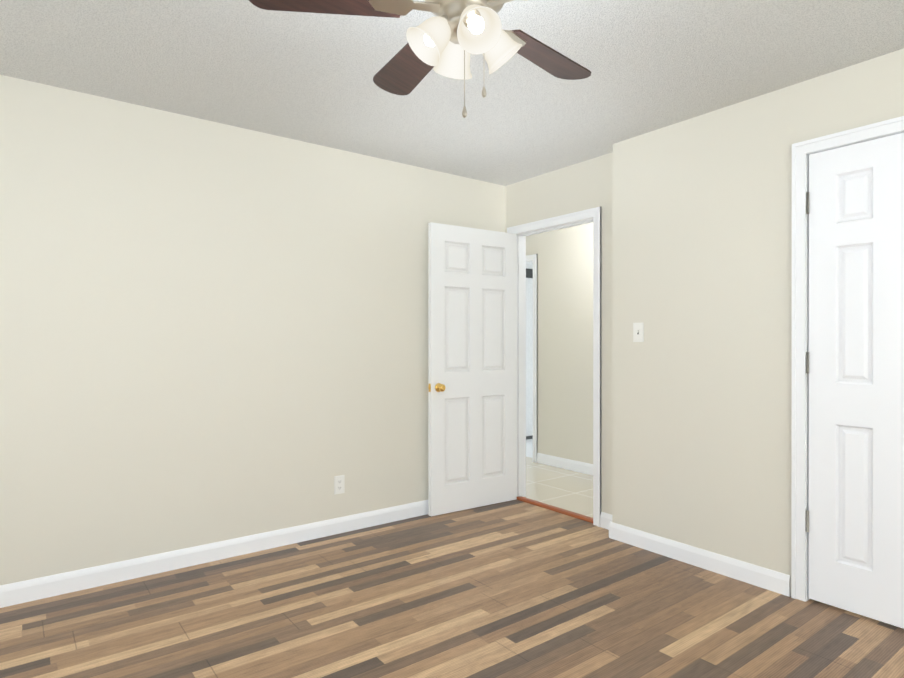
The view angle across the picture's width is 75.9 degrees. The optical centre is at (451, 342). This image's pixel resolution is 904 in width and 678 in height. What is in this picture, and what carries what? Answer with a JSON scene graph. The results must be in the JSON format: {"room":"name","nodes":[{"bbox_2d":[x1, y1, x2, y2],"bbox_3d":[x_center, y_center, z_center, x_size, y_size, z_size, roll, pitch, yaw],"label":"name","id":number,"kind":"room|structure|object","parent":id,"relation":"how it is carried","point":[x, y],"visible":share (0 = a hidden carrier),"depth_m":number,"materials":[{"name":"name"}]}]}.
{"room":"empty bedroom","nodes":[
{"label":"empty bedroom","id":0,"kind":"room"},
{"bbox_2d":[0,75,504,584],"bbox_3d":[-1.269,-0.010,3.341,4.150,2.440,0.120,0,0,-37],"label":"wall","id":1,"kind":"structure","parent":0,"point":[210,331],"depth_m":3.16,"materials":[{"name":"beige paint"}]},
{"bbox_2d":[334,475,344,494],"bbox_3d":[-0.715,0.903,3.683,0.070,0.115,0.008,0,0,-37],"label":"electrical outlet","id":2,"kind":"object","parent":1,"relation":"attached to","point":[339,484],"visible":1,"depth_m":3.68,"materials":[{"name":"white plastic"}]},
{"bbox_2d":[0,499,903,677],"bbox_3d":[0.063,1.242,1.632,4.195,0.060,4.455,0,0,-37],"label":"floor","id":3,"kind":"structure","parent":0,"point":[516,588],"depth_m":2.54,"materials":[{"name":"brown wood"}]},
{"bbox_2d":[0,0,903,185],"bbox_3d":[0.539,-1.270,3.541,7.270,0.080,6.920,0,0,-37],"label":"ceiling","id":4,"kind":"structure","parent":0,"point":[651,65],"depth_m":2.58,"materials":[{"name":"white paint"}]},
{"bbox_2d":[249,0,590,117],"bbox_3d":[0.044,-0.931,1.703,1.165,0.591,1.168,0,0,-37],"label":"ceiling fan","id":5,"kind":"object","parent":4,"relation":"hanging from","point":[448,38],"visible":1,"depth_m":1.66,"materials":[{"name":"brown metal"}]},
{"bbox_2d":[526,263,532,435],"bbox_3d":[0.976,-0.014,7.333,1.740,2.440,0.080,0,0,-37],"label":"door","id":6,"kind":"structure","parent":0,"point":[529,356],"depth_m":7.27,"materials":[{"name":"wood"}]},
{"bbox_2d":[526,268,532,277],"bbox_3d":[0.970,-0.872,7.265,0.210,0.115,0.017,0,0,-37],"label":"door hinge","id":7,"kind":"object","parent":6,"relation":"in","point":[529,273],"visible":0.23,"depth_m":7.26,"materials":[{"name":"grey metal"}]},
{"bbox_2d":[525,438,592,517],"bbox_3d":[1.747,1.238,5.420,3.075,0.060,5.400,0,0,-37],"label":"floor","id":8,"kind":"structure","parent":0,"point":[568,490],"depth_m":4.87,"materials":[{"name":"beige tile"}]},
{"bbox_2d":[526,223,592,463],"bbox_3d":[1.442,-0.012,5.186,0.120,2.440,5.400,0,0,-37],"label":"wall","id":9,"kind":"structure","parent":0,"point":[564,342],"depth_m":5.54,"materials":[{"name":"beige paint"}]},
{"bbox_2d":[526,254,536,461],"bbox_3d":[0.637,0.155,6.229,0.138,2.103,0.881,0,0,-37],"label":"door frame","id":10,"kind":"structure","parent":9,"relation":"attached to","point":[530,258],"depth_m":5.87,"materials":[{"name":"white wood"}]},
{"bbox_2d":[537,453,592,474],"bbox_3d":[1.942,1.160,4.421,0.014,0.098,3.574,0,0,-37],"label":"baseboard","id":11,"kind":"structure","parent":9,"relation":"attached to","point":[569,464],"depth_m":5.52,"materials":[{"name":"white wood"}]},
{"bbox_2d":[505,48,903,574],"bbox_3d":[1.693,-0.009,2.873,0.245,2.440,4.455,0,0,-37],"label":"wall","id":12,"kind":"structure","parent":0,"point":[696,279],"depth_m":3.10,"materials":[{"name":"beige paint"}]},
{"bbox_2d":[0,500,790,607],"bbox_3d":[0.092,1.163,1.655,4.030,0.098,4.215,0,0,-37],"label":"baseboard","id":13,"kind":"structure","parent":12,"relation":"attached to","point":[15,593],"depth_m":3.13,"materials":[{"name":"white wood"}]},
{"bbox_2d":[507,207,600,526],"bbox_3d":[0.760,0.158,4.202,0.156,2.103,0.892,0,0,-37],"label":"door frame","id":14,"kind":"structure","parent":12,"relation":"attached to","point":[582,217],"depth_m":4.09,"materials":[{"name":"white wood"}]},
{"bbox_2d":[428,222,516,515],"bbox_3d":[0.157,0.183,4.238,0.789,2.028,0.151,0,0,-37],"label":"bedroom door","id":15,"kind":"structure","parent":14,"relation":"attached to","point":[472,367],"depth_m":4.18,"materials":[{"name":"white wood"}]},
{"bbox_2d":[517,496,592,522],"bbox_3d":[0.749,1.202,4.195,0.070,0.015,0.772,0,0,-37],"label":"trim","id":16,"kind":"structure","parent":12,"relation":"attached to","point":[559,510],"depth_m":4.16,"materials":[{"name":"brown wood"}]},
{"bbox_2d":[633,322,643,341],"bbox_3d":[1.102,-0.062,3.433,0.016,0.115,0.070,0,0,-37],"label":"light switch","id":17,"kind":"object","parent":12,"relation":"attached to","point":[638,332],"visible":1,"depth_m":3.43,"materials":[{"name":"white plastic"}]},
{"bbox_2d":[791,116,903,600],"bbox_3d":[1.876,0.135,2.474,0.088,2.153,0.756,0,0,-37],"label":"trim","id":18,"kind":"structure","parent":12,"relation":"attached to","point":[800,421],"depth_m":2.72,"materials":[{"name":"white wood"}]},
{"bbox_2d":[806,132,903,628],"bbox_3d":[1.866,0.158,2.469,0.151,2.071,0.636,0,0,-37],"label":"closet door","id":19,"kind":"structure","parent":12,"relation":"in","point":[855,362],"depth_m":2.55,"materials":[{"name":"white wood"}]}
]}

